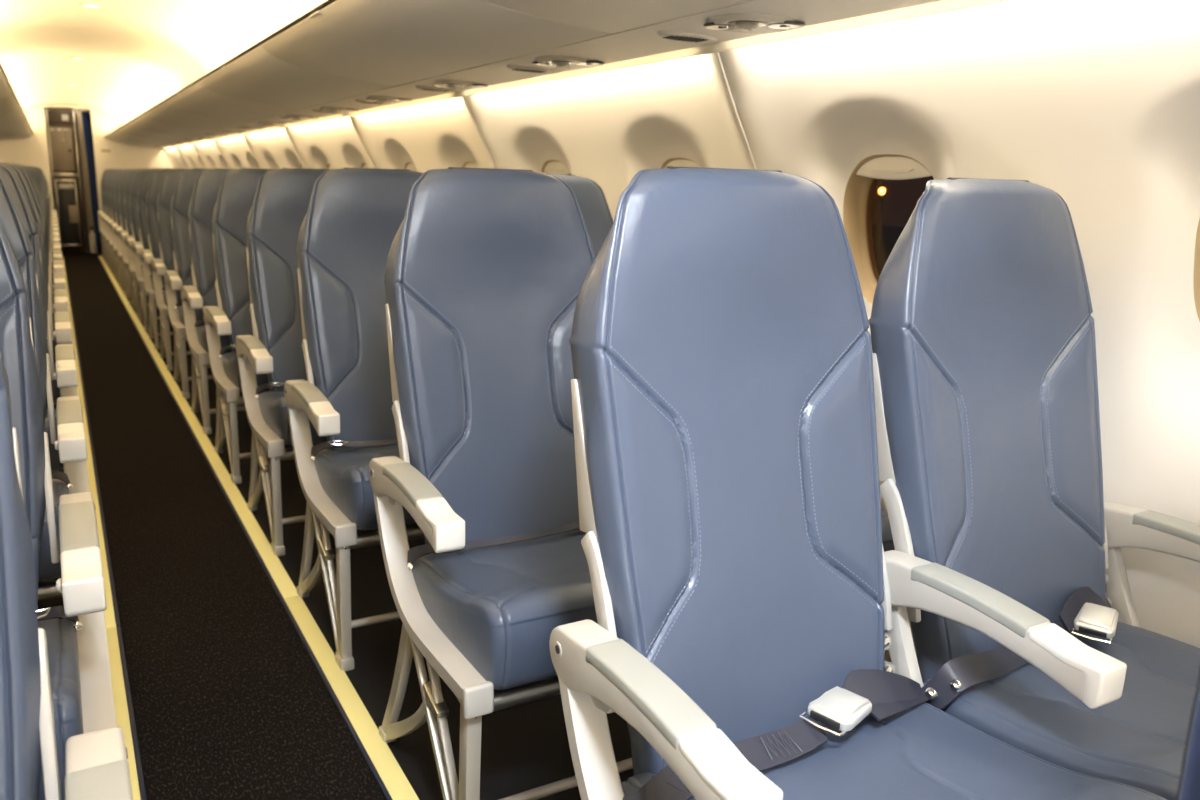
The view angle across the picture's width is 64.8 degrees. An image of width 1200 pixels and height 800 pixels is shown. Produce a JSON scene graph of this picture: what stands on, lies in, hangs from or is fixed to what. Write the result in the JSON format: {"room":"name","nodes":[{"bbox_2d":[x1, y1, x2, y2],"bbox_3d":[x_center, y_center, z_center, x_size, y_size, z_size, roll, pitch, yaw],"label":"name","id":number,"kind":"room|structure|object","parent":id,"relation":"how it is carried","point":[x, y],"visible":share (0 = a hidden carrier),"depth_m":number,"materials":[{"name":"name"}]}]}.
{"room":"aircraft cabin","nodes":[
{"label":"aircraft cabin","id":0,"kind":"room"},
{"bbox_2d":[44,109,101,243],"bbox_3d":[-8.250,-3.473,14.719,1.500,2.060,0.050,-6,15,-29],"label":"wall","id":1,"kind":"structure","parent":0,"point":[74,109],"depth_m":14.78,"materials":[{"name":"brown"}]},
{"bbox_2d":[0,105,174,212],"bbox_3d":[-7.021,-2.955,12.604,2.800,2.060,0.050,-6,15,-29],"label":"wall","id":2,"kind":"structure","parent":0,"point":[33,150],"depth_m":12.61,"materials":[{"name":"white plastic"}]},
{"bbox_2d":[105,134,150,145],"bbox_3d":[-6.037,-3.320,12.082,0.470,0.105,1.584,-6,15,-29],"label":"bin","id":3,"kind":"object","parent":2,"relation":"attached to","point":[110,137],"visible":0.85,"depth_m":12.01,"materials":[{"name":"white plastic"}]},
{"bbox_2d":[0,0,326,124],"bbox_3d":[-2.983,-2.001,5.520,1.290,0.376,16.300,-6,15,-29],"label":"ceiling","id":4,"kind":"structure","parent":0,"point":[139,53],"depth_m":5.79,"materials":[{"name":"plastic"}]},
{"bbox_2d":[77,2,104,7],"bbox_3d":[-2.585,-2.007,4.804,0.124,0.017,0.124,-6,15,-29],"label":"recessed light","id":5,"kind":"object","parent":4,"relation":"in","point":[84,4],"visible":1,"depth_m":4.78,"materials":[{"name":"plastic"}]},
{"bbox_2d":[37,244,632,799],"bbox_3d":[-3.647,-0.488,6.983,2.800,0.060,18.800,-6,15,-29],"label":"floor","id":6,"kind":"structure","parent":0,"point":[525,746],"depth_m":2.17,"materials":[{"name":"carpet"}]},
{"bbox_2d":[0,162,72,408],"bbox_3d":[-2.411,-0.217,3.182,1.107,1.173,0.643,-6,15,-29],"label":"seat","id":7,"kind":"object","parent":6,"relation":"on","point":[63,330],"visible":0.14,"depth_m":3.49,"materials":[{"name":"blue leather"}]},
{"bbox_2d":[47,364,59,408],"bbox_3d":[-2.139,-0.065,3.256,0.500,0.155,0.440,-6,15,-29],"label":"seat cushion","id":8,"kind":"object","parent":7,"relation":"on","point":[55,390],"depth_m":3.19,"materials":[{"name":"leather"}]},
{"bbox_2d":[4,162,68,363],"bbox_3d":[-2.799,-0.381,3.850,1.107,1.173,0.643,-6,15,-29],"label":"seat","id":9,"kind":"object","parent":6,"relation":"on","point":[60,304],"visible":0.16,"depth_m":4.16,"materials":[{"name":"blue leather"}]},
{"bbox_2d":[48,337,57,363],"bbox_3d":[-2.528,-0.229,3.925,0.500,0.155,0.440,-6,15,-29],"label":"seat cushion","id":10,"kind":"object","parent":9,"relation":"on","point":[54,343],"depth_m":3.85,"materials":[{"name":"leather"}]},
{"bbox_2d":[12,163,63,303],"bbox_3d":[-3.575,-0.708,5.187,1.107,1.173,0.643,-6,15,-29],"label":"seat","id":11,"kind":"object","parent":6,"relation":"on","point":[58,266],"visible":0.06,"depth_m":5.50,"materials":[{"name":"blue leather"}]},
{"bbox_2d":[0,164,77,483],"bbox_3d":[-2.022,-0.054,2.513,1.107,1.173,0.643,-6,15,-29],"label":"seat","id":12,"kind":"object","parent":6,"relation":"on","point":[65,374],"visible":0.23,"depth_m":2.82,"materials":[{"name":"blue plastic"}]},
{"bbox_2d":[44,409,63,470],"bbox_3d":[-1.751,0.098,2.588,0.500,0.155,0.440,-6,15,-29],"label":"seat cushion","id":13,"kind":"object","parent":12,"relation":"on","point":[56,465],"depth_m":2.52,"materials":[{"name":"leather"}]},
{"bbox_2d":[15,164,65,330],"bbox_3d":[-3.187,-0.544,4.518,1.107,1.173,0.643,-6,15,-29],"label":"seat","id":14,"kind":"object","parent":6,"relation":"on","point":[59,278],"visible":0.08,"depth_m":4.83,"materials":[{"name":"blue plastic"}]},
{"bbox_2d":[20,164,60,269],"bbox_3d":[-4.352,-1.035,6.523,1.107,1.173,0.643,-6,15,-29],"label":"seat","id":15,"kind":"object","parent":6,"relation":"on","point":[56,245],"visible":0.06,"depth_m":6.84,"materials":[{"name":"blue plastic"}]},
{"bbox_2d":[23,165,62,284],"bbox_3d":[-3.964,-0.872,5.855,1.107,1.173,0.643,-6,15,-29],"label":"seat","id":16,"kind":"object","parent":6,"relation":"on","point":[57,254],"visible":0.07,"depth_m":6.17,"materials":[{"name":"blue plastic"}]},
{"bbox_2d":[27,165,59,258],"bbox_3d":[-4.740,-1.199,7.191,1.107,1.173,0.643,-6,15,-29],"label":"seat","id":17,"kind":"object","parent":6,"relation":"on","point":[55,238],"visible":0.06,"depth_m":7.50,"materials":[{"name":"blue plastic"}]},
{"bbox_2d":[0,176,89,599],"bbox_3d":[-1.634,0.110,1.845,1.107,1.173,0.643,-6,15,-29],"label":"seat","id":18,"kind":"object","parent":6,"relation":"on","point":[71,443],"visible":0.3,"depth_m":2.16,"materials":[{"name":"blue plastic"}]},
{"bbox_2d":[38,482,68,580],"bbox_3d":[-1.363,0.262,1.920,0.500,0.155,0.440,-6,15,-29],"label":"seat cushion","id":19,"kind":"object","parent":18,"relation":"on","point":[47,569],"depth_m":1.85,"materials":[{"name":"leather"}]},
{"bbox_2d":[31,166,59,249],"bbox_3d":[-5.128,-1.362,7.860,1.107,1.173,0.643,-6,15,-29],"label":"seat","id":20,"kind":"object","parent":6,"relation":"on","point":[55,232],"visible":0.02,"depth_m":8.17,"materials":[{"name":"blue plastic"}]},
{"bbox_2d":[0,224,116,799],"bbox_3d":[-1.246,0.274,1.177,1.107,1.173,0.643,-6,15,-29],"label":"seat","id":21,"kind":"object","parent":6,"relation":"on","point":[77,645],"visible":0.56,"depth_m":1.50,"materials":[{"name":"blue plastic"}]},
{"bbox_2d":[37,618,83,799],"bbox_3d":[-0.975,0.425,1.252,0.500,0.155,0.440,-6,15,-29],"label":"seat cushion","id":22,"kind":"object","parent":21,"relation":"on","point":[65,636],"depth_m":1.32,"materials":[{"name":"leather"}]},
{"bbox_2d":[44,107,87,251],"bbox_3d":[-7.613,-3.138,13.469,0.364,2.000,0.630,-6,15,-29],"label":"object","id":23,"kind":"object","parent":6,"relation":"on","point":[60,125],"visible":0.76,"depth_m":13.14,"materials":[{"name":"brown"}]},
{"bbox_2d":[54,179,81,252],"bbox_3d":[-7.430,-2.567,13.213,0.256,1.009,0.239,-6,15,-29],"label":"trolley","id":24,"kind":"object","parent":23,"relation":"in","point":[66,191],"visible":1,"depth_m":13.11,"materials":[{"name":"grey metal"}]},
{"bbox_2d":[0,354,132,799],"bbox_3d":[-0.858,0.437,0.509,1.107,1.173,0.643,-6,15,-29],"label":"seat","id":25,"kind":"object","parent":6,"relation":"on","point":[97,768],"visible":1,"depth_m":0.85,"materials":[{"name":"leather"}]},
{"bbox_2d":[45,109,101,253],"bbox_3d":[-7.083,-2.925,12.743,0.522,1.896,0.056,-6,15,-29],"label":"curtain","id":26,"kind":"object","parent":6,"relation":"on","point":[86,119],"visible":0.97,"depth_m":12.80,"materials":[{"name":"fabric"}]},
{"bbox_2d":[75,108,97,252],"bbox_3d":[-7.153,-3.047,13.192,0.162,1.970,0.051,4,13,12],"label":"wall","id":27,"kind":"structure","parent":6,"relation":"on","point":[81,141],"depth_m":13.16,"materials":[{"name":"laminate"}]},
{"bbox_2d":[62,256,120,628],"bbox_3d":[-4.236,-0.668,7.546,0.055,0.009,12.113,-6,15,-29],"label":"strip","id":28,"kind":"object","parent":6,"relation":"on","point":[112,620],"visible":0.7,"depth_m":3.39,"materials":[{"name":"yellow"}]},
{"bbox_2d":[98,168,112,260],"bbox_3d":[-6.084,-2.481,12.634,1.107,1.173,0.643,-6,15,-29],"label":"seat","id":29,"kind":"object","parent":6,"relation":"on","point":[106,170],"visible":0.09,"depth_m":12.51,"materials":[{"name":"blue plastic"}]},
{"bbox_2d":[100,168,115,265],"bbox_3d":[-5.696,-2.317,11.966,1.107,1.173,0.643,-6,15,-29],"label":"seat","id":30,"kind":"object","parent":6,"relation":"on","point":[109,170],"visible":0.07,"depth_m":11.84,"materials":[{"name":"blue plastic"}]},
{"bbox_2d":[103,168,120,271],"bbox_3d":[-5.308,-2.154,11.297,1.107,1.173,0.643,-6,15,-29],"label":"seat","id":31,"kind":"object","parent":6,"relation":"on","point":[109,215],"visible":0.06,"depth_m":11.17,"materials":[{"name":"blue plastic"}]},
{"bbox_2d":[106,168,124,278],"bbox_3d":[-4.919,-1.990,10.629,1.107,1.173,0.643,-6,15,-29],"label":"seat","id":32,"kind":"object","parent":6,"relation":"on","point":[108,220],"visible":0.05,"depth_m":10.50,"materials":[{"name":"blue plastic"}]},
{"bbox_2d":[110,168,131,286],"bbox_3d":[-4.531,-1.826,9.961,1.107,1.173,0.643,-6,15,-29],"label":"seat","id":33,"kind":"object","parent":6,"relation":"on","point":[119,174],"visible":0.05,"depth_m":9.84,"materials":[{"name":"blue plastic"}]},
{"bbox_2d":[106,626,146,799],"bbox_3d":[-0.239,1.015,0.667,0.055,0.009,4.143,-6,15,-29],"label":"strip","id":34,"kind":"object","parent":6,"relation":"on","point":[124,712],"visible":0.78,"depth_m":2.06,"materials":[{"name":"yellow"}]},
{"bbox_2d":[115,168,138,294],"bbox_3d":[-4.143,-1.663,9.293,1.107,1.173,0.643,-6,15,-29],"label":"seat","id":35,"kind":"object","parent":6,"relation":"on","point":[125,173],"visible":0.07,"depth_m":9.17,"materials":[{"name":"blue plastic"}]},
{"bbox_2d":[119,168,146,305],"bbox_3d":[-3.755,-1.499,8.624,1.107,1.173,0.643,-6,15,-29],"label":"seat","id":36,"kind":"object","parent":6,"relation":"on","point":[129,180],"visible":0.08,"depth_m":8.50,"materials":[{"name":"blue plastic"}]},
{"bbox_2d":[125,168,152,317],"bbox_3d":[-3.366,-1.336,7.956,1.107,1.173,0.643,-6,15,-29],"label":"seat","id":37,"kind":"object","parent":6,"relation":"on","point":[138,174],"visible":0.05,"depth_m":7.83,"materials":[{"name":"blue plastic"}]},
{"bbox_2d":[132,168,161,331],"bbox_3d":[-2.978,-1.172,7.288,1.107,1.173,0.643,-6,15,-29],"label":"seat","id":38,"kind":"object","parent":6,"relation":"on","point":[146,176],"visible":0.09,"depth_m":7.17,"materials":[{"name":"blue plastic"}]},
{"bbox_2d":[141,168,173,348],"bbox_3d":[-2.590,-1.008,6.619,1.107,1.173,0.643,-6,15,-29],"label":"seat","id":39,"kind":"object","parent":6,"relation":"on","point":[157,176],"visible":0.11,"depth_m":6.50,"materials":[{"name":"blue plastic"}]},
{"bbox_2d":[151,275,165,290],"bbox_3d":[-2.770,-0.812,6.443,0.500,0.155,0.440,-6,15,-29],"label":"seat cushion","id":40,"kind":"object","parent":39,"relation":"on","point":[163,282],"depth_m":6.36,"materials":[{"name":"leather"}]},
{"bbox_2d":[151,168,191,370],"bbox_3d":[-2.201,-0.845,5.951,1.107,1.173,0.643,-6,15,-29],"label":"seat","id":41,"kind":"object","parent":6,"relation":"on","point":[166,263],"visible":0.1,"depth_m":5.83,"materials":[{"name":"blue leather"}]},
{"bbox_2d":[163,289,181,305],"bbox_3d":[-2.381,-0.648,5.775,0.500,0.155,0.440,-6,15,-29],"label":"seat cushion","id":42,"kind":"object","parent":41,"relation":"on","point":[178,292],"depth_m":5.51,"materials":[{"name":"plastic"}]},
{"bbox_2d":[164,168,213,398],"bbox_3d":[-1.813,-0.681,5.283,1.107,1.173,0.643,-6,15,-29],"label":"seat","id":43,"kind":"object","parent":6,"relation":"on","point":[186,180],"visible":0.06,"depth_m":5.16,"materials":[{"name":"blue leather"}]},
{"bbox_2d":[177,305,204,326],"bbox_3d":[-1.993,-0.485,5.107,0.500,0.155,0.440,-6,15,-29],"label":"seat cushion","id":44,"kind":"object","parent":43,"relation":"on","point":[198,312],"depth_m":4.91,"materials":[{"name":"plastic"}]},
{"bbox_2d":[98,256,297,598],"bbox_3d":[-3.844,-0.707,7.761,0.055,0.009,12.118,-6,15,-29],"label":"strip","id":45,"kind":"object","parent":6,"relation":"on","point":[281,582],"visible":1,"depth_m":3.64,"materials":[{"name":"yellow"}]},
{"bbox_2d":[181,168,244,434],"bbox_3d":[-1.425,-0.518,4.615,1.107,1.173,0.643,-6,15,-29],"label":"seat","id":46,"kind":"object","parent":6,"relation":"on","point":[203,293],"visible":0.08,"depth_m":4.50,"materials":[{"name":"blue leather"}]},
{"bbox_2d":[196,326,231,354],"bbox_3d":[-1.605,-0.321,4.438,0.500,0.155,0.440,-6,15,-29],"label":"seat cushion","id":47,"kind":"object","parent":46,"relation":"on","point":[201,340],"depth_m":4.22,"materials":[{"name":"leather"}]},
{"bbox_2d":[64,253,385,799],"bbox_3d":[-3.179,-0.324,6.172,0.392,0.007,16.900,-6,15,-29],"label":"carpet","id":48,"kind":"object","parent":6,"relation":"on","point":[230,702],"visible":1,"depth_m":2.48,"materials":[{"name":"black carpet"}]},
{"bbox_2d":[88,227,97,253],"bbox_3d":[-7.130,-2.244,13.277,0.099,0.370,0.099,-6,15,-29],"label":"bottle","id":49,"kind":"object","parent":48,"relation":"on","point":[91,237],"visible":0.99,"depth_m":13.25,"materials":[{"name":"plastic"}]},
{"bbox_2d":[203,168,292,483],"bbox_3d":[-1.037,-0.354,3.946,1.107,1.173,0.643,-6,15,-29],"label":"seat","id":50,"kind":"object","parent":6,"relation":"on","point":[232,316],"visible":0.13,"depth_m":3.83,"materials":[{"name":"blue leather"}]},
{"bbox_2d":[222,353,269,391],"bbox_3d":[-1.217,-0.157,3.770,0.500,0.155,0.440,-6,15,-29],"label":"seat cushion","id":51,"kind":"object","parent":50,"relation":"on","point":[230,369],"depth_m":3.55,"materials":[{"name":"leather"}]},
{"bbox_2d":[235,168,329,555],"bbox_3d":[-0.648,-0.191,3.278,1.107,1.173,0.643,-6,15,-29],"label":"seat","id":52,"kind":"object","parent":6,"relation":"on","point":[281,202],"visible":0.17,"depth_m":3.17,"materials":[{"name":"blue leather"}]},
{"bbox_2d":[258,391,326,444],"bbox_3d":[-0.829,0.006,3.102,0.500,0.155,0.440,-6,15,-29],"label":"seat cushion","id":53,"kind":"object","parent":52,"relation":"on","point":[273,418],"depth_m":2.89,"materials":[{"name":"leather"}]},
{"bbox_2d":[280,595,418,799],"bbox_3d":[0.153,0.977,0.882,0.055,0.009,4.138,-6,15,-29],"label":"strip","id":54,"kind":"object","parent":6,"relation":"on","point":[389,776],"visible":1,"depth_m":2.08,"materials":[{"name":"yellow"}]},
{"bbox_2d":[284,168,613,670],"bbox_3d":[-0.260,-0.027,2.610,1.107,1.173,0.643,-6,15,-29],"label":"seat","id":55,"kind":"object","parent":6,"relation":"on","point":[351,223],"visible":0.24,"depth_m":2.51,"materials":[{"name":"blue leather"}]},
{"bbox_2d":[314,445,415,529],"bbox_3d":[-0.440,0.170,2.433,0.500,0.155,0.440,-6,15,-29],"label":"seat cushion","id":56,"kind":"object","parent":55,"relation":"on","point":[341,472],"depth_m":2.27,"materials":[{"name":"leather"}]},
{"bbox_2d":[369,167,894,799],"bbox_3d":[0.128,0.137,1.941,1.107,1.173,0.643,-6,15,-29],"label":"seat","id":57,"kind":"object","parent":6,"relation":"on","point":[487,269],"visible":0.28,"depth_m":1.85,"materials":[{"name":"leather"}]},
{"bbox_2d":[412,530,597,689],"bbox_3d":[-0.052,0.333,1.765,0.500,0.155,0.440,-6,15,-29],"label":"seat cushion","id":58,"kind":"object","parent":57,"relation":"on","point":[495,603],"depth_m":1.60,"materials":[{"name":"leather"}]},
{"bbox_2d":[881,509,894,551],"bbox_3d":[0.400,0.288,2.017,0.500,0.155,0.440,-6,15,-29],"label":"seat cushion","id":59,"kind":"object","parent":57,"relation":"on","point":[887,539],"depth_m":1.86,"materials":[{"name":"leather"}]},
{"bbox_2d":[549,166,1199,799],"bbox_3d":[0.516,0.300,1.273,1.107,1.173,0.643,-6,15,-29],"label":"seat","id":60,"kind":"object","parent":6,"relation":"on","point":[738,424],"visible":0.99,"depth_m":1.29,"materials":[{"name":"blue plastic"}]},
{"bbox_2d":[621,702,1166,799],"bbox_3d":[0.336,0.497,1.097,0.500,0.155,0.440,-6,15,-29],"label":"seat cushion","id":61,"kind":"object","parent":60,"relation":"on","point":[809,750],"depth_m":1.19,"materials":[{"name":"leather"}]},
{"bbox_2d":[923,622,1199,799],"bbox_3d":[0.788,0.452,1.348,0.500,0.155,0.440,-6,15,-29],"label":"seat cushion","id":62,"kind":"object","parent":60,"relation":"on","point":[1137,739],"depth_m":1.34,"materials":[{"name":"leather"}]},
{"bbox_2d":[1175,668,1199,799],"bbox_3d":[0.502,0.285,0.645,0.222,1.452,0.027,3,13,8],"label":"seat","id":63,"kind":"object","parent":6,"relation":"on","point":[1188,788],"visible":1,"depth_m":0.66,"materials":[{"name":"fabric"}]},
{"bbox_2d":[163,0,1199,661],"bbox_3d":[-1.938,-1.121,6.343,0.313,1.550,16.300,-6,15,-29],"label":"wall","id":64,"kind":"structure","parent":0,"point":[1095,104],"depth_m":1.69,"materials":[{"name":"white plastic"}]},
{"bbox_2d":[111,129,165,143],"bbox_3d":[-5.256,-2.991,10.737,0.470,0.105,1.584,-6,15,-29],"label":"bin","id":65,"kind":"object","parent":64,"relation":"attached to","point":[118,133],"visible":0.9,"depth_m":10.65,"materials":[{"name":"white plastic"}]},
{"bbox_2d":[119,123,184,140],"bbox_3d":[-4.475,-2.662,9.392,0.470,0.105,1.584,-6,15,-29],"label":"bin","id":66,"kind":"object","parent":64,"relation":"attached to","point":[128,128],"visible":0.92,"depth_m":9.30,"materials":[{"name":"white plastic"}]},
{"bbox_2d":[129,114,207,135],"bbox_3d":[-3.693,-2.333,8.047,0.470,0.105,1.584,-6,15,-29],"label":"bin","id":67,"kind":"object","parent":64,"relation":"attached to","point":[143,122],"visible":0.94,"depth_m":7.94,"materials":[{"name":"white plastic"}]},
{"bbox_2d":[144,102,242,130],"bbox_3d":[-2.912,-2.003,6.702,0.470,0.105,1.584,-6,15,-29],"label":"bin","id":68,"kind":"object","parent":64,"relation":"attached to","point":[163,113],"visible":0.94,"depth_m":6.58,"materials":[{"name":"white plastic"}]},
{"bbox_2d":[104,0,335,136],"bbox_3d":[-2.298,-1.830,5.960,0.790,0.090,16.300,-6,15,-29],"label":"trim","id":69,"kind":"structure","parent":64,"relation":"attached to","point":[326,3],"depth_m":3.32,"materials":[{"name":"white plastic"}]},
{"bbox_2d":[165,82,296,121],"bbox_3d":[-2.130,-1.674,5.357,0.470,0.105,1.584,-6,15,-29],"label":"bin","id":70,"kind":"object","parent":64,"relation":"attached to","point":[196,99],"visible":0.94,"depth_m":5.21,"materials":[{"name":"white plastic"}]},
{"bbox_2d":[259,121,288,124],"bbox_3d":[-2.052,-1.742,5.947,0.176,0.026,0.164,-6,15,-29],"label":"overhead service panel","id":71,"kind":"object","parent":64,"relation":"attached to","point":[260,122],"visible":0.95,"depth_m":5.89,"materials":[{"name":"plastic"}]},
{"bbox_2d":[199,45,391,108],"bbox_3d":[-1.349,-1.345,4.012,0.470,0.105,1.584,-6,15,-29],"label":"bin","id":72,"kind":"object","parent":64,"relation":"attached to","point":[257,76],"visible":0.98,"depth_m":3.83,"materials":[{"name":"white plastic"}]},
{"bbox_2d":[286,114,318,118],"bbox_3d":[-1.659,-1.576,5.270,0.176,0.026,0.164,-6,15,-29],"label":"overhead service panel","id":73,"kind":"object","parent":64,"relation":"attached to","point":[291,116],"visible":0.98,"depth_m":5.22,"materials":[{"name":"plastic"}]},
{"bbox_2d":[320,106,358,111],"bbox_3d":[-1.266,-1.411,4.593,0.176,0.026,0.164,-6,15,-29],"label":"overhead service panel","id":74,"kind":"object","parent":64,"relation":"attached to","point":[323,108],"visible":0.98,"depth_m":4.54,"materials":[{"name":"plastic"}]},
{"bbox_2d":[366,95,411,101],"bbox_3d":[-0.873,-1.245,3.917,0.176,0.026,0.164,-6,15,-29],"label":"overhead service panel","id":75,"kind":"object","parent":64,"relation":"attached to","point":[379,98],"visible":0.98,"depth_m":3.86,"materials":[{"name":"plastic"}]},
{"bbox_2d":[261,0,609,85],"bbox_3d":[-0.568,-1.016,2.667,0.470,0.105,1.584,-6,15,-29],"label":"bin","id":76,"kind":"object","parent":64,"relation":"attached to","point":[385,42],"visible":0.99,"depth_m":2.48,"materials":[{"name":"white plastic"}]},
{"bbox_2d":[416,86,456,91],"bbox_3d":[-0.592,-1.131,3.434,0.156,0.012,0.072,-6,15,-29],"label":"air vent","id":77,"kind":"object","parent":64,"relation":"attached to","point":[429,88],"visible":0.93,"depth_m":3.41,"materials":[{"name":"grey plastic"}]},
{"bbox_2d":[432,80,487,88],"bbox_3d":[-0.479,-1.079,3.240,0.176,0.026,0.164,-6,15,-29],"label":"overhead service panel","id":78,"kind":"object","parent":64,"relation":"attached to","point":[437,83],"visible":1,"depth_m":3.19,"materials":[{"name":"plastic"}]},
{"bbox_2d":[462,161,478,167],"bbox_3d":[-0.498,-0.860,4.136,0.162,0.373,0.312,-6,15,-29],"label":"window","id":79,"kind":"structure","parent":64,"relation":"in","point":[468,164],"depth_m":4.08,"materials":[{"name":"beige"}]},
{"bbox_2d":[507,65,554,72],"bbox_3d":[-0.199,-0.965,2.757,0.156,0.012,0.072,-6,15,-29],"label":"air vent","id":80,"kind":"object","parent":64,"relation":"attached to","point":[512,67],"visible":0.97,"depth_m":2.73,"materials":[{"name":"grey plastic"}]},
{"bbox_2d":[143,0,941,147],"bbox_3d":[-2.136,-1.787,6.064,0.217,0.026,16.300,-6,15,-29],"label":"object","id":81,"kind":"structure","parent":64,"relation":"attached to","point":[643,41],"depth_m":2.26,"materials":[{"name":"white plastic"}]},
{"bbox_2d":[541,160,570,174],"bbox_3d":[-0.105,-0.695,3.460,0.162,0.373,0.312,-6,15,-29],"label":"window","id":82,"kind":"structure","parent":64,"relation":"in","point":[550,166],"depth_m":3.40,"materials":[{"name":"beige plastic"}]},
{"bbox_2d":[532,55,604,67],"bbox_3d":[-0.086,-0.914,2.563,0.176,0.026,0.164,-6,15,-29],"label":"overhead service panel","id":83,"kind":"object","parent":64,"relation":"attached to","point":[549,60],"visible":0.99,"depth_m":2.52,"materials":[{"name":"plastic"}]},
{"bbox_2d":[532,61,553,65],"bbox_3d":[-0.145,-0.916,2.576,0.080,0.005,0.068,-5,14,-26],"label":"light","id":84,"kind":"object","parent":83,"relation":"on","point":[540,63],"depth_m":2.55,"materials":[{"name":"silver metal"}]},
{"bbox_2d":[575,61,604,65],"bbox_3d":[-0.028,-0.905,2.542,0.080,0.005,0.068,-5,14,-26],"label":"light","id":85,"kind":"object","parent":83,"relation":"on","point":[580,63],"depth_m":2.53,"materials":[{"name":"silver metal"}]},
{"bbox_2d":[161,0,1015,148],"bbox_3d":[-2.034,-1.786,6.124,0.010,0.041,16.300,-6,15,-29],"label":"light strip","id":86,"kind":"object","parent":64,"relation":"attached to","point":[944,6],"depth_m":2.16,"materials":[{"name":"white plastic"}]},
{"bbox_2d":[483,0,749,33],"bbox_3d":[0.214,-0.686,1.322,0.470,0.105,1.584,-6,15,-29],"label":"bin","id":87,"kind":"object","parent":64,"relation":"attached to","point":[608,16],"visible":1,"depth_m":1.90,"materials":[{"name":"white plastic"}]},
{"bbox_2d":[661,158,699,168],"bbox_3d":[0.288,-0.529,2.783,0.162,0.373,0.312,-6,15,-29],"label":"window","id":88,"kind":"structure","parent":64,"relation":"in","point":[678,162],"depth_m":2.72,"materials":[{"name":"beige"}]},
{"bbox_2d":[657,30,716,41],"bbox_3d":[0.194,-0.800,2.080,0.156,0.012,0.072,-6,15,-29],"label":"air vent","id":89,"kind":"object","parent":64,"relation":"attached to","point":[675,35],"visible":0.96,"depth_m":2.06,"materials":[{"name":"grey plastic"}]},
{"bbox_2d":[717,52,756,169],"bbox_3d":[0.360,-0.131,2.405,0.261,1.441,0.004,-6,15,-29],"label":"trim","id":90,"kind":"structure","parent":64,"relation":"attached to","point":[717,52],"depth_m":2.24,"materials":[{"name":"white plastic"}]},
{"bbox_2d":[703,13,805,33],"bbox_3d":[0.307,-0.748,1.887,0.176,0.026,0.164,-6,15,-29],"label":"overhead service panel","id":91,"kind":"object","parent":64,"relation":"attached to","point":[759,23],"visible":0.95,"depth_m":1.84,"materials":[{"name":"grey plastic"}]},
{"bbox_2d":[703,22,737,30],"bbox_3d":[0.248,-0.751,1.899,0.080,0.005,0.068,-7,15,-32],"label":"light","id":92,"kind":"object","parent":91,"relation":"on","point":[724,26],"depth_m":1.89,"materials":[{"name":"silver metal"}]},
{"bbox_2d":[766,21,805,29],"bbox_3d":[0.365,-0.740,1.866,0.080,0.005,0.068,-5,14,-26],"label":"light","id":93,"kind":"object","parent":91,"relation":"on","point":[774,25],"depth_m":1.85,"materials":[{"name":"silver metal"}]},
{"bbox_2d":[843,154,933,304],"bbox_3d":[0.682,-0.363,2.106,0.162,0.373,0.312,-6,15,-29],"label":"window","id":94,"kind":"structure","parent":64,"relation":"in","point":[882,192],"depth_m":2.17,"materials":[{"name":"beige plastic"}]},
{"bbox_2d":[856,156,931,179],"bbox_3d":[0.635,-0.502,2.045,0.022,0.049,0.218,-6,15,-29],"label":"shade","id":95,"kind":"object","parent":94,"relation":"attached to","point":[879,167],"depth_m":2.04,"materials":[{"name":"white plastic"}]},
{"bbox_2d":[1193,218,1199,320],"bbox_3d":[1.075,-0.198,1.429,0.162,0.373,0.312,-6,15,-29],"label":"window","id":96,"kind":"structure","parent":64,"relation":"in","point":[1196,277],"depth_m":1.54,"materials":[{"name":"beige plastic"}]},
{"bbox_3d":[-4.083,-0.907,5.149,0.313,1.550,16.300,-6,15,-29],"label":"wall","id":97,"kind":"structure","parent":0,"visible":0},
{"bbox_2d":[0,68,11,98],"bbox_3d":[-3.236,-1.564,4.741,0.470,0.105,1.584,-6,15,-29],"label":"bin","id":98,"kind":"object","parent":97,"relation":"attached to","point":[5,90],"visible":1,"depth_m":4.99,"materials":[{"name":"white plastic"}]},
{"bbox_2d":[0,92,19,114],"bbox_3d":[-4.017,-1.893,6.086,0.470,0.105,1.584,-6,15,-29],"label":"bin","id":99,"kind":"object","parent":97,"relation":"attached to","point":[9,104],"visible":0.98,"depth_m":6.15,"materials":[{"name":"white plastic"}]},
{"bbox_2d":[0,108,24,124],"bbox_3d":[-4.799,-2.222,7.431,0.470,0.105,1.584,-6,15,-29],"label":"bin","id":100,"kind":"object","parent":97,"relation":"attached to","point":[18,115],"visible":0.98,"depth_m":7.46,"materials":[{"name":"white plastic"}]},
{"bbox_2d":[0,118,28,131],"bbox_3d":[-5.580,-2.552,8.777,0.470,0.105,1.584,-6,15,-29],"label":"bin","id":101,"kind":"object","parent":97,"relation":"attached to","point":[23,123],"visible":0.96,"depth_m":8.81,"materials":[{"name":"white plastic"}]},
{"bbox_2d":[0,125,30,136],"bbox_3d":[-6.362,-2.881,10.121,0.470,0.105,1.584,-6,15,-29],"label":"bin","id":102,"kind":"structure","parent":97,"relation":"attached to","point":[27,129],"depth_m":10.12,"materials":[{"name":"white plastic"}]},
{"bbox_2d":[0,130,32,139],"bbox_3d":[-7.143,-3.210,11.466,0.470,0.105,1.584,-6,15,-29],"label":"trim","id":103,"kind":"structure","parent":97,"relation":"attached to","point":[29,134],"depth_m":11.45,"materials":[{"name":"white plastic"}]},
{"bbox_2d":[0,63,33,133],"bbox_3d":[-3.682,-1.692,5.190,0.790,0.090,16.300,-6,15,-29],"label":"trim","id":104,"kind":"structure","parent":97,"relation":"attached to","point":[1,67],"depth_m":5.53,"materials":[{"name":"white plastic"}]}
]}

